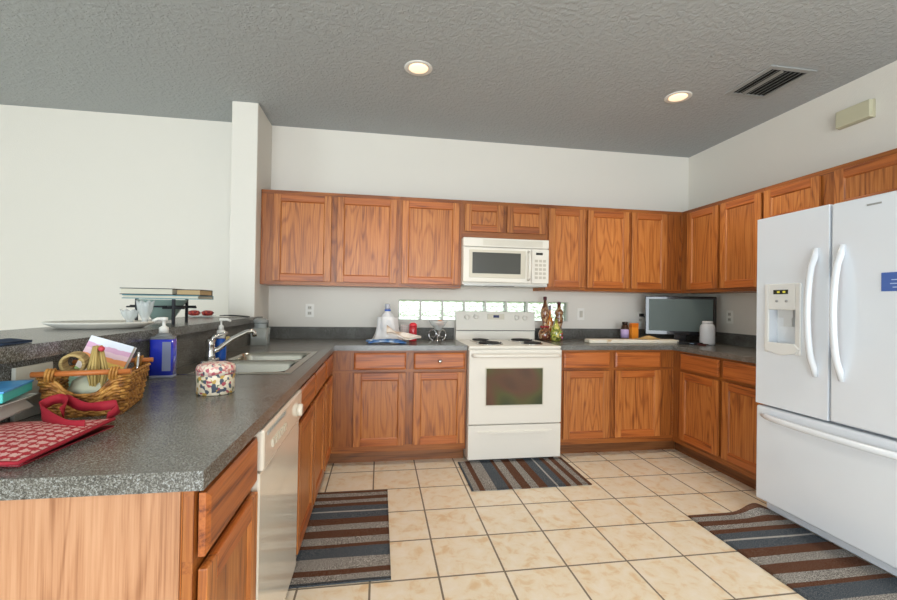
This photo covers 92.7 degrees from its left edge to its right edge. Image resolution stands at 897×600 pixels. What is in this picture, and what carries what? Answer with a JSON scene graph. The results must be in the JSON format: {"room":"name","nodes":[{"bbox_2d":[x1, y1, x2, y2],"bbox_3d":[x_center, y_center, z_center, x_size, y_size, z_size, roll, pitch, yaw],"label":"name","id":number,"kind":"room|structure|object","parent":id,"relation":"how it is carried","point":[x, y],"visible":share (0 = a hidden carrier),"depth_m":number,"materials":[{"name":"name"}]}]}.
{"room":"kitchen","nodes":[
{"label":"kitchen","id":0,"kind":"room"},
{"bbox_2d":[228,101,271,318],"bbox_3d":[-1.621,-0.141,3.494,0.190,2.771,0.430,1,0,-9],"label":"wall","id":1,"kind":"structure","parent":0,"point":[251,149],"depth_m":3.29,"materials":[{"name":"white paint"}]},
{"bbox_2d":[0,320,268,422],"bbox_3d":[-1.326,0.246,2.213,0.012,0.158,3.010,1,0,-9],"label":"backsplash","id":2,"kind":"structure","parent":1,"relation":"attached to","point":[191,346],"depth_m":2.14,"materials":[{"name":"laminate"}]},
{"bbox_2d":[0,104,688,415],"bbox_3d":[-1.973,-0.145,3.732,8.910,2.771,0.150,1,0,-9],"label":"wall","id":3,"kind":"structure","parent":0,"point":[94,205],"depth_m":3.63,"materials":[{"name":"white paint"}]},
{"bbox_2d":[305,304,313,316],"bbox_3d":[-1.224,0.092,3.770,0.072,0.116,0.009,1,0,-9],"label":"wall outlet","id":4,"kind":"object","parent":3,"relation":"attached to","point":[309,309],"visible":1,"depth_m":3.77,"materials":[{"name":"white plastic"}]},
{"bbox_2d":[260,189,399,287],"bbox_3d":[-0.981,-0.498,3.650,1.104,0.762,0.326,1,0,-9],"label":"upper cabinet","id":5,"kind":"object","parent":3,"relation":"attached to","point":[314,239],"visible":1,"depth_m":3.49,"materials":[{"name":"brown wood"}]},
{"bbox_2d":[268,327,453,338],"bbox_3d":[-0.756,0.295,3.839,1.633,0.102,0.018,1,0,-9],"label":"backsplash","id":6,"kind":"structure","parent":3,"relation":"attached to","point":[273,332],"depth_m":3.79,"materials":[{"name":"laminate"}]},
{"bbox_2d":[398,197,461,288],"bbox_3d":[-0.173,-0.484,3.779,0.531,0.762,0.326,1,0,-9],"label":"upper cabinet","id":7,"kind":"object","parent":3,"relation":"attached to","point":[430,231],"visible":0.99,"depth_m":3.63,"materials":[{"name":"brown wood"}]},
{"bbox_2d":[398,299,567,321],"bbox_3d":[0.341,0.102,4.092,1.642,0.192,0.108,1,0,-9],"label":"window","id":8,"kind":"structure","parent":3,"relation":"in","point":[408,309],"depth_m":4.01,"materials":[{"name":"white"}]},
{"bbox_2d":[461,200,545,239],"bbox_3d":[0.469,-0.690,3.883,0.762,0.328,0.326,1,0,-9],"label":"upper cabinet","id":9,"kind":"object","parent":3,"relation":"attached to","point":[480,219],"visible":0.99,"depth_m":3.73,"materials":[{"name":"brown wood"}]},
{"bbox_2d":[461,237,548,287],"bbox_3d":[0.471,-0.319,3.818,0.758,0.410,0.444,1,0,-9],"label":"microwave","id":10,"kind":"object","parent":9,"relation":"attached to","point":[485,262],"visible":0.98,"depth_m":3.65,"materials":[{"name":"beige plastic"}]},
{"bbox_2d":[533,205,585,291],"bbox_3d":[1.028,-0.464,3.971,0.375,0.762,0.326,1,0,-9],"label":"upper cabinet","id":11,"kind":"object","parent":3,"relation":"attached to","point":[565,225],"visible":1,"depth_m":3.82,"materials":[{"name":"brown wood"}]},
{"bbox_2d":[577,308,583,319],"bbox_3d":[1.293,0.137,4.173,0.072,0.116,0.009,1,0,-9],"label":"light switch","id":12,"kind":"object","parent":3,"relation":"attached to","point":[580,311],"visible":1,"depth_m":4.17,"materials":[{"name":"white plastic"}]},
{"bbox_2d":[578,207,681,293],"bbox_3d":[1.691,-0.452,4.077,0.966,0.762,0.326,1,0,-9],"label":"upper cabinet","id":13,"kind":"object","parent":3,"relation":"attached to","point":[627,250],"visible":0.99,"depth_m":3.92,"materials":[{"name":"brown wood"}]},
{"bbox_2d":[637,312,643,322],"bbox_3d":[1.918,0.176,4.273,0.072,0.116,0.009,1,0,-9],"label":"wall outlet","id":14,"kind":"object","parent":3,"relation":"attached to","point":[639,319],"visible":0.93,"depth_m":4.27,"materials":[{"name":"white plastic"}]},
{"bbox_2d":[535,328,755,347],"bbox_3d":[1.746,0.332,3.434,1.644,0.102,1.610,1,0,-9],"label":"backsplash","id":15,"kind":"structure","parent":3,"relation":"attached to","point":[745,340],"depth_m":4.15,"materials":[{"name":"laminate"}]},
{"bbox_2d":[0,0,896,157],"bbox_3d":[-1.244,-1.600,-0.195,9.060,0.100,8.150,1,0,-9],"label":"ceiling","id":16,"kind":"structure","parent":0,"point":[598,75],"depth_m":2.69,"materials":[{"name":"grey paint"}]},
{"bbox_2d":[404,60,432,75],"bbox_3d":[-0.196,-1.504,2.783,0.184,0.013,0.184,1,0,-9],"label":"recessed light","id":17,"kind":"object","parent":16,"relation":"in","point":[414,67],"visible":1,"depth_m":2.77,"materials":[{"name":"white plastic"}]},
{"bbox_2d":[664,91,691,103],"bbox_3d":[1.671,-1.472,3.112,0.184,0.013,0.184,1,0,-9],"label":"recessed light","id":18,"kind":"object","parent":16,"relation":"in","point":[679,96],"visible":1,"depth_m":3.10,"materials":[{"name":"white plastic"}]},
{"bbox_2d":[724,65,817,98],"bbox_3d":[2.164,-1.465,2.895,0.340,0.015,0.380,1,0,-9],"label":"ceiling vent","id":19,"kind":"object","parent":16,"relation":"in","point":[773,79],"visible":1,"depth_m":2.87,"materials":[{"name":"metal"}]},
{"bbox_2d":[285,442,896,599],"bbox_3d":[-1.289,1.261,-0.217,9.060,0.080,8.150,1,0,-9],"label":"floor","id":20,"kind":"structure","parent":0,"point":[628,534],"depth_m":2.30,"materials":[{"name":"tile"}]},
{"bbox_2d":[0,437,257,599],"bbox_3d":[-0.820,0.800,0.975,0.623,0.875,0.390,1,0,-9],"label":"base cabinet","id":21,"kind":"object","parent":20,"relation":"on","point":[189,545],"visible":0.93,"depth_m":0.81,"materials":[{"name":"brown wood"}]},
{"bbox_2d":[251,389,303,599],"bbox_3d":[-0.876,0.805,1.472,0.630,0.870,0.600,1,0,-9],"label":"dishwasher","id":22,"kind":"object","parent":20,"relation":"on","point":[276,485],"visible":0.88,"depth_m":1.44,"materials":[{"name":"grey plastic"}]},
{"bbox_2d":[296,362,325,554],"bbox_3d":[-1.017,0.806,2.220,0.618,0.875,0.908,1,0,-9],"label":"base cabinet","id":23,"kind":"object","parent":20,"relation":"on","point":[311,434],"visible":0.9,"depth_m":2.17,"materials":[{"name":"brown wood"}]},
{"bbox_2d":[322,354,332,470],"bbox_3d":[-1.135,0.810,2.955,0.618,0.875,0.576,1,0,-9],"label":"base cabinet","id":24,"kind":"object","parent":20,"relation":"on","point":[328,384],"visible":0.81,"depth_m":2.93,"materials":[{"name":"brown wood"}]},
{"bbox_2d":[288,489,390,588],"bbox_3d":[-0.549,1.247,2.332,0.445,0.010,0.920,1,0,-9],"label":"striped rug","id":25,"kind":"object","parent":20,"relation":"on","point":[346,539],"visible":0.98,"depth_m":2.20,"materials":[{"name":"multicoloured fabric"}]},
{"bbox_2d":[328,350,466,463],"bbox_3d":[-0.454,0.826,3.551,1.111,0.875,0.647,1,0,-9],"label":"base cabinet","id":26,"kind":"object","parent":20,"relation":"on","point":[411,404],"visible":0.97,"depth_m":3.28,"materials":[{"name":"brown wood"}]},
{"bbox_2d":[0,320,466,500],"bbox_3d":[-0.522,0.279,2.349,1.643,0.196,3.036,1,0,-9],"label":"countertop","id":27,"kind":"structure","parent":26,"relation":"on","point":[174,438],"depth_m":1.12,"materials":[{"name":"laminate"}]},
{"bbox_2d":[10,362,52,421],"bbox_3d":[-1.148,0.249,1.181,0.010,0.140,0.130,1,0,-9],"label":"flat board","id":28,"kind":"object","parent":27,"relation":"on","point":[19,373],"visible":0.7,"depth_m":1.17,"materials":[{"name":"grey"}]},
{"bbox_2d":[0,394,119,466],"bbox_3d":[-0.979,0.281,0.959,0.306,0.079,0.315,1,0,-3],"label":"tote bag","id":29,"kind":"object","parent":27,"relation":"on","point":[21,443],"visible":1,"depth_m":0.97,"materials":[{"name":"red fabric"}]},
{"bbox_2d":[0,393,38,420],"bbox_3d":[-1.099,0.259,1.031,0.100,0.042,0.174,1,0,-21],"label":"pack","id":30,"kind":"object","parent":29,"relation":"on","point":[18,404],"visible":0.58,"depth_m":1.05,"materials":[{"name":"grey"}]},
{"bbox_2d":[0,380,33,403],"bbox_3d":[-1.092,0.221,1.025,0.096,0.027,0.169,1,-1,-27],"label":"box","id":31,"kind":"object","parent":30,"relation":"on","point":[9,390],"visible":1,"depth_m":1.04,"materials":[{"name":"teal cardboard"}]},
{"bbox_2d":[29,355,153,418],"bbox_3d":[-1.039,0.252,1.272,0.216,0.140,0.280,1,0,-23],"label":"wicker basket","id":32,"kind":"object","parent":27,"relation":"on","point":[126,386],"visible":0.76,"depth_m":1.18,"materials":[{"name":"brown wicker"}]},
{"bbox_2d":[67,376,108,393],"bbox_3d":[-1.035,0.261,1.264,0.133,0.093,0.172,1,0,-23],"label":"tissue paper","id":33,"kind":"object","parent":32,"relation":"in","point":[80,385],"visible":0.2,"depth_m":1.20,"materials":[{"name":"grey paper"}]},
{"bbox_2d":[58,351,89,370],"bbox_3d":[-1.062,0.179,1.215,0.060,0.063,0.049,1,0,-23],"label":"ring","id":34,"kind":"object","parent":33,"relation":"on","point":[63,364],"visible":0.84,"depth_m":1.21,"materials":[{"name":"wicker"}]},
{"bbox_2d":[86,345,107,386],"bbox_3d":[-1.004,0.198,1.223,0.051,0.137,0.050,0,-1,43],"label":"ornament","id":35,"kind":"object","parent":33,"relation":"on","point":[97,361],"visible":0.65,"depth_m":1.21,"materials":[{"name":"brown wicker"}]},
{"bbox_2d":[68,335,136,386],"bbox_3d":[-1.079,0.212,1.328,0.170,0.205,0.066,1,0,-15],"label":"paperback book","id":36,"kind":"object","parent":32,"relation":"in","point":[117,354],"visible":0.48,"depth_m":1.34,"materials":[{"name":"white paper"}]},
{"bbox_2d":[136,352,139,368],"bbox_3d":[-0.994,0.240,1.362,0.030,0.149,0.007,1,-1,31],"label":"metal rod","id":37,"kind":"object","parent":32,"relation":"in","point":[138,354],"visible":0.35,"depth_m":1.36,"materials":[{"name":"silver metal"}]},
{"bbox_2d":[149,317,176,378],"bbox_3d":[-1.193,0.197,1.789,0.088,0.252,0.068,1,0,-15],"label":"soap bottle","id":38,"kind":"object","parent":27,"relation":"on","point":[163,346],"visible":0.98,"depth_m":1.76,"materials":[{"name":"blue plastic"}]},
{"bbox_2d":[195,361,235,395],"bbox_3d":[-0.821,0.273,1.509,0.125,0.108,0.125,1,0,-9],"label":"tin","id":39,"kind":"object","parent":27,"relation":"on","point":[213,378],"visible":1,"depth_m":1.46,"materials":[{"name":"multicoloured metal"}]},
{"bbox_2d":[197,329,256,363],"bbox_3d":[-1.225,0.241,2.306,0.163,0.164,0.326,1,-1,27],"label":"faucet","id":40,"kind":"object","parent":27,"relation":"on","point":[210,351],"visible":0.91,"depth_m":2.25,"materials":[{"name":"silver metal"}]},
{"bbox_2d":[176,351,317,374],"bbox_3d":[-1.044,0.413,2.303,0.536,0.174,0.856,1,0,-9],"label":"sink","id":41,"kind":"object","parent":27,"relation":"in","point":[272,362],"visible":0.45,"depth_m":2.29,"materials":[{"name":"silver metal"}]},
{"bbox_2d":[215,318,230,358],"bbox_3d":[-1.240,0.211,2.354,0.080,0.224,0.055,1,0,-9],"label":"dish soap","id":42,"kind":"object","parent":41,"relation":"on","point":[222,353],"visible":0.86,"depth_m":2.34,"materials":[{"name":"blue plastic"}]},
{"bbox_2d":[253,318,267,327],"bbox_3d":[-1.392,0.232,3.165,0.116,0.198,0.116,1,0,-9],"label":"glass jar","id":43,"kind":"object","parent":27,"relation":"on","point":[258,322],"visible":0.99,"depth_m":3.13,"materials":[{"name":"white"}]},
{"bbox_2d":[366,339,406,343],"bbox_3d":[-0.495,0.329,3.404,0.320,0.044,0.150,1,0,-9],"label":"cloth","id":44,"kind":"object","parent":27,"relation":"on","point":[368,340],"visible":1,"depth_m":3.37,"materials":[{"name":"blue fabric"}]},
{"bbox_2d":[387,325,420,339],"bbox_3d":[-0.360,0.258,3.423,0.298,0.118,0.128,1,0,3],"label":"hand towel","id":45,"kind":"object","parent":44,"relation":"on","point":[407,336],"visible":1,"depth_m":3.38,"materials":[{"name":"beige fabric"}]},
{"bbox_2d":[372,304,401,339],"bbox_3d":[-0.516,0.190,3.610,0.267,0.316,0.223,1,0,-9],"label":"plastic jug","id":46,"kind":"object","parent":27,"relation":"on","point":[387,318],"visible":0.84,"depth_m":3.55,"materials":[{"name":"white plastic"}]},
{"bbox_2d":[399,324,408,339],"bbox_3d":[-0.386,0.279,3.736,0.090,0.140,0.090,1,0,-9],"label":"cup","id":47,"kind":"object","parent":27,"relation":"on","point":[403,327],"visible":0.54,"depth_m":3.70,"materials":[{"name":"white ceramic"}]},
{"bbox_2d":[409,323,416,340],"bbox_3d":[-0.304,0.272,3.658,0.068,0.159,0.067,1,0,-9],"label":"drink bottle","id":48,"kind":"object","parent":27,"relation":"on","point":[412,326],"visible":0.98,"depth_m":3.63,"materials":[{"name":"red plastic"}]},
{"bbox_2d":[428,329,445,340],"bbox_3d":[-0.092,0.267,3.726,0.176,0.178,0.179,1,0,-9],"label":"fruit bowl","id":49,"kind":"object","parent":27,"relation":"on","point":[437,333],"visible":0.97,"depth_m":3.74,"materials":[{"name":"silver metal"}]},
{"bbox_2d":[436,320,443,326],"bbox_3d":[-0.074,0.204,3.730,0.068,0.060,0.067,1,0,-9],"label":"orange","id":50,"kind":"object","parent":49,"relation":"in","point":[439,323],"visible":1,"depth_m":3.71,"materials":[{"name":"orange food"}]},
{"bbox_2d":[455,311,561,460],"bbox_3d":[0.482,0.693,3.655,0.756,1.172,0.725,1,0,-9],"label":"stove","id":51,"kind":"object","parent":20,"relation":"on","point":[513,378],"visible":0.99,"depth_m":3.37,"materials":[{"name":"beige metal"}]},
{"bbox_2d":[456,339,560,347],"bbox_3d":[0.485,0.375,3.670,0.756,0.020,0.595,1,0,-9],"label":"cooktop","id":52,"kind":"object","parent":51,"relation":"in","point":[471,343],"depth_m":3.50,"materials":[{"name":"beige metal"}]},
{"bbox_2d":[458,457,591,490],"bbox_3d":[0.533,1.270,3.146,0.850,0.010,0.515,1,0,-9],"label":"striped rug","id":53,"kind":"object","parent":20,"relation":"on","point":[490,475],"visible":1,"depth_m":3.10,"materials":[{"name":"multicoloured fabric"}]},
{"bbox_2d":[559,350,673,453],"bbox_3d":[1.407,0.857,3.864,1.095,0.875,0.618,1,0,-9],"label":"base cabinet","id":54,"kind":"object","parent":20,"relation":"on","point":[612,400],"visible":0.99,"depth_m":3.57,"materials":[{"name":"brown wood"}]},
{"bbox_2d":[672,350,761,489],"bbox_3d":[2.273,0.866,3.241,0.618,0.875,1.070,1,0,-9],"label":"base cabinet","id":55,"kind":"object","parent":20,"relation":"on","point":[714,418],"visible":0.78,"depth_m":3.15,"materials":[{"name":"brown wood"}]},
{"bbox_2d":[535,328,755,363],"bbox_3d":[1.746,0.351,3.434,1.644,0.140,1.610,1,0,-9],"label":"countertop","id":56,"kind":"structure","parent":55,"relation":"on","point":[739,347],"depth_m":3.63,"materials":[{"name":"laminate"}]},
{"bbox_2d":[538,297,550,340],"bbox_3d":[0.892,0.170,3.961,0.116,0.405,0.115,1,0,-9],"label":"decorative bottle","id":57,"kind":"object","parent":56,"relation":"on","point":[544,332],"visible":0.99,"depth_m":3.93,"materials":[{"name":"red glass"}]},
{"bbox_2d":[547,305,552,339],"bbox_3d":[0.955,0.212,4.037,0.060,0.325,0.060,1,0,-9],"label":"decorative bottle","id":58,"kind":"object","parent":56,"relation":"on","point":[550,321],"visible":0.63,"depth_m":4.02,"materials":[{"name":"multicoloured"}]},
{"bbox_2d":[550,319,562,340],"bbox_3d":[0.978,0.271,3.885,0.100,0.205,0.105,1,0,-9],"label":"decorative bottle","id":59,"kind":"object","parent":56,"relation":"on","point":[556,332],"visible":0.99,"depth_m":3.85,"materials":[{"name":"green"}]},
{"bbox_2d":[554,302,562,339],"bbox_3d":[1.042,0.197,4.036,0.084,0.358,0.083,1,0,-9],"label":"decorative bottle","id":60,"kind":"object","parent":56,"relation":"on","point":[558,313],"visible":0.66,"depth_m":4.01,"materials":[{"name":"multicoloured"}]},
{"bbox_2d":[620,322,628,338],"bbox_3d":[1.663,0.296,4.034,0.074,0.179,0.073,1,0,-9],"label":"bottle","id":61,"kind":"object","parent":56,"relation":"on","point":[624,328],"visible":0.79,"depth_m":4.00,"materials":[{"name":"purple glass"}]},
{"bbox_2d":[584,339,678,343],"bbox_3d":[1.637,0.367,3.819,0.850,0.032,0.130,1,0,-7],"label":"cutting board","id":62,"kind":"object","parent":56,"relation":"on","point":[620,341],"visible":0.86,"depth_m":3.76,"materials":[{"name":"white plastic"}]},
{"bbox_2d":[635,336,659,339],"bbox_3d":[1.800,0.340,3.867,0.190,0.034,0.090,1,0,-15],"label":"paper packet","id":63,"kind":"object","parent":62,"relation":"on","point":[644,337],"visible":0.99,"depth_m":3.84,"materials":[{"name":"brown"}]},
{"bbox_2d":[629,323,638,338],"bbox_3d":[1.760,0.303,4.059,0.074,0.168,0.042,1,0,-15],"label":"carton","id":64,"kind":"object","parent":56,"relation":"on","point":[633,327],"visible":0.77,"depth_m":4.04,"materials":[{"name":"orange cardboard"}]},
{"bbox_2d":[645,296,716,341],"bbox_3d":[2.132,0.180,3.932,0.590,0.425,0.170,1,0,16],"label":"television","id":65,"kind":"object","parent":56,"relation":"on","point":[679,317],"visible":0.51,"depth_m":3.94,"materials":[{"name":"black"}]},
{"bbox_2d":[677,341,702,344],"bbox_3d":[2.142,0.380,3.750,0.240,0.022,0.071,1,0,16],"label":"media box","id":66,"kind":"object","parent":56,"relation":"on","point":[678,342],"visible":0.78,"depth_m":3.73,"materials":[{"name":"black plastic"}]},
{"bbox_2d":[699,321,714,345],"bbox_3d":[2.255,0.288,3.723,0.118,0.208,0.118,1,0,-9],"label":"jar","id":67,"kind":"object","parent":56,"relation":"on","point":[707,328],"visible":0.93,"depth_m":3.68,"materials":[{"name":"white"}]},
{"bbox_2d":[688,503,896,599],"bbox_3d":[1.765,1.258,2.115,0.553,0.058,0.930,1,0,-9],"label":"striped rug","id":68,"kind":"object","parent":20,"relation":"on","point":[812,566],"visible":1,"depth_m":2.12,"materials":[{"name":"multicoloured fabric"}]},
{"bbox_2d":[756,190,896,576],"bbox_3d":[2.307,0.404,2.244,0.851,1.785,0.880,1,0,-9],"label":"refrigerator","id":69,"kind":"object","parent":20,"relation":"on","point":[826,330],"visible":1,"depth_m":2.17,"materials":[{"name":"white metal"}]},
{"bbox_2d":[881,272,896,290],"bbox_3d":[2.009,-0.083,1.898,0.003,0.086,0.150,1,0,-9],"label":"magnet","id":70,"kind":"object","parent":69,"relation":"attached to","point":[888,279],"visible":1,"depth_m":1.94,"materials":[{"name":"blue plastic"}]},
{"bbox_2d":[687,60,896,334],"bbox_3d":[3.132,-0.090,0.498,0.150,2.771,8.150,1,0,-9],"label":"wall","id":71,"kind":"structure","parent":0,"point":[803,140],"depth_m":3.31,"materials":[{"name":"white paint"}]},
{"bbox_2d":[681,188,764,293],"bbox_3d":[2.397,-0.445,3.606,0.326,0.762,0.872,1,0,-9],"label":"upper cabinet","id":72,"kind":"object","parent":71,"relation":"attached to","point":[719,239],"visible":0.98,"depth_m":3.52,"materials":[{"name":"brown wood"}]},
{"bbox_2d":[726,310,732,323],"bbox_3d":[2.515,0.152,3.824,0.009,0.116,0.072,1,0,-9],"label":"wall outlet","id":73,"kind":"object","parent":71,"relation":"attached to","point":[729,315],"visible":1,"depth_m":3.82,"materials":[{"name":"white plastic"}]},
{"bbox_2d":[764,148,896,217],"bbox_3d":[2.545,-0.673,2.707,0.326,0.314,0.950,1,0,-9],"label":"upper cabinet","id":74,"kind":"object","parent":71,"relation":"attached to","point":[876,174],"visible":0.73,"depth_m":2.64,"materials":[{"name":"brown wood"}]},
{"bbox_2d":[835,98,875,129],"bbox_3d":[2.681,-1.224,2.822,0.045,0.118,0.214,1,0,-9],"label":"door chime","id":75,"kind":"object","parent":71,"relation":"attached to","point":[865,110],"visible":1,"depth_m":2.80,"materials":[{"name":"beige plastic"}]},
{"bbox_3d":[-1.383,0.700,1.989,0.152,1.072,2.610,1,0,-9],"label":"wall","id":76,"kind":"structure","parent":0,"visible":0},
{"bbox_2d":[0,316,262,363],"bbox_3d":[-1.500,0.141,2.014,0.490,0.041,2.710,1,0,-9],"label":"bar","id":77,"kind":"object","parent":76,"relation":"on","point":[46,341],"visible":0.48,"depth_m":1.53,"materials":[{"name":"laminate"}]},
{"bbox_2d":[0,338,31,345],"bbox_3d":[-1.177,0.110,1.139,0.050,0.015,0.100,1,0,-9],"label":"pouch","id":78,"kind":"object","parent":77,"relation":"on","point":[7,341],"visible":1,"depth_m":1.14,"materials":[{"name":"blue fabric"}]},
{"bbox_2d":[41,320,153,328],"bbox_3d":[-1.485,0.105,1.829,0.380,0.027,0.250,1,-1,-31],"label":"serving platter","id":79,"kind":"object","parent":77,"relation":"on","point":[83,324],"visible":0.99,"depth_m":1.77,"materials":[{"name":"white ceramic"}]},
{"bbox_2d":[126,299,196,324],"bbox_3d":[-1.546,0.058,2.244,0.410,0.127,0.366,1,0,-9],"label":"stand","id":80,"kind":"object","parent":77,"relation":"on","point":[173,307],"visible":0.91,"depth_m":2.20,"materials":[{"name":"black metal"}]},
{"bbox_2d":[136,299,188,319],"bbox_3d":[-1.527,0.052,2.288,0.236,0.109,0.236,1,0,-9],"label":"glass bowl","id":81,"kind":"object","parent":80,"relation":"on","point":[153,312],"visible":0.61,"depth_m":2.22,"materials":[{"name":"teal"}]},
{"bbox_2d":[122,294,212,299],"bbox_3d":[-1.498,-0.015,2.303,0.356,0.020,0.220,1,0,-11],"label":"glass shelf","id":82,"kind":"object","parent":80,"relation":"on","point":[124,295],"visible":0.95,"depth_m":2.20,"materials":[{"name":"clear glass"}]},
{"bbox_2d":[120,288,176,294],"bbox_3d":[-1.561,-0.044,2.288,0.250,0.034,0.200,1,0,-8],"label":"book","id":83,"kind":"object","parent":82,"relation":"on","point":[136,291],"visible":0.71,"depth_m":2.19,"materials":[{"name":"grey paper"}]},
{"bbox_2d":[176,289,212,295],"bbox_3d":[-1.369,-0.039,2.309,0.116,0.031,0.180,1,0,-11],"label":"book","id":84,"kind":"object","parent":82,"relation":"on","point":[192,292],"visible":0.93,"depth_m":2.23,"materials":[{"name":"brown paper"}]},
{"bbox_2d":[220,315,249,316],"bbox_3d":[-1.571,0.118,3.152,0.194,0.016,0.087,1,0,-9],"label":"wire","id":85,"kind":"object","parent":77,"relation":"on","point":[220,315],"visible":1,"depth_m":3.15,"materials":[{"name":"black"}]},
{"bbox_3d":[-1.773,0.118,3.059,0.200,0.012,0.180,1,0,-9],"label":"saucer","id":86,"kind":"object","parent":77,"relation":"on","visible":0},
{"bbox_2d":[188,310,200,315],"bbox_3d":[-1.810,0.092,3.044,0.089,0.041,0.061,1,0,-9],"label":"candy","id":87,"kind":"object","parent":86,"relation":"on","point":[192,312],"visible":0.99,"depth_m":3.03,"materials":[{"name":"red food"}]},
{"bbox_2d":[201,310,213,315],"bbox_3d":[-1.723,0.094,3.057,0.087,0.041,0.065,1,0,-9],"label":"candy","id":88,"kind":"object","parent":86,"relation":"on","point":[205,312],"visible":1,"depth_m":3.04,"materials":[{"name":"red food"}]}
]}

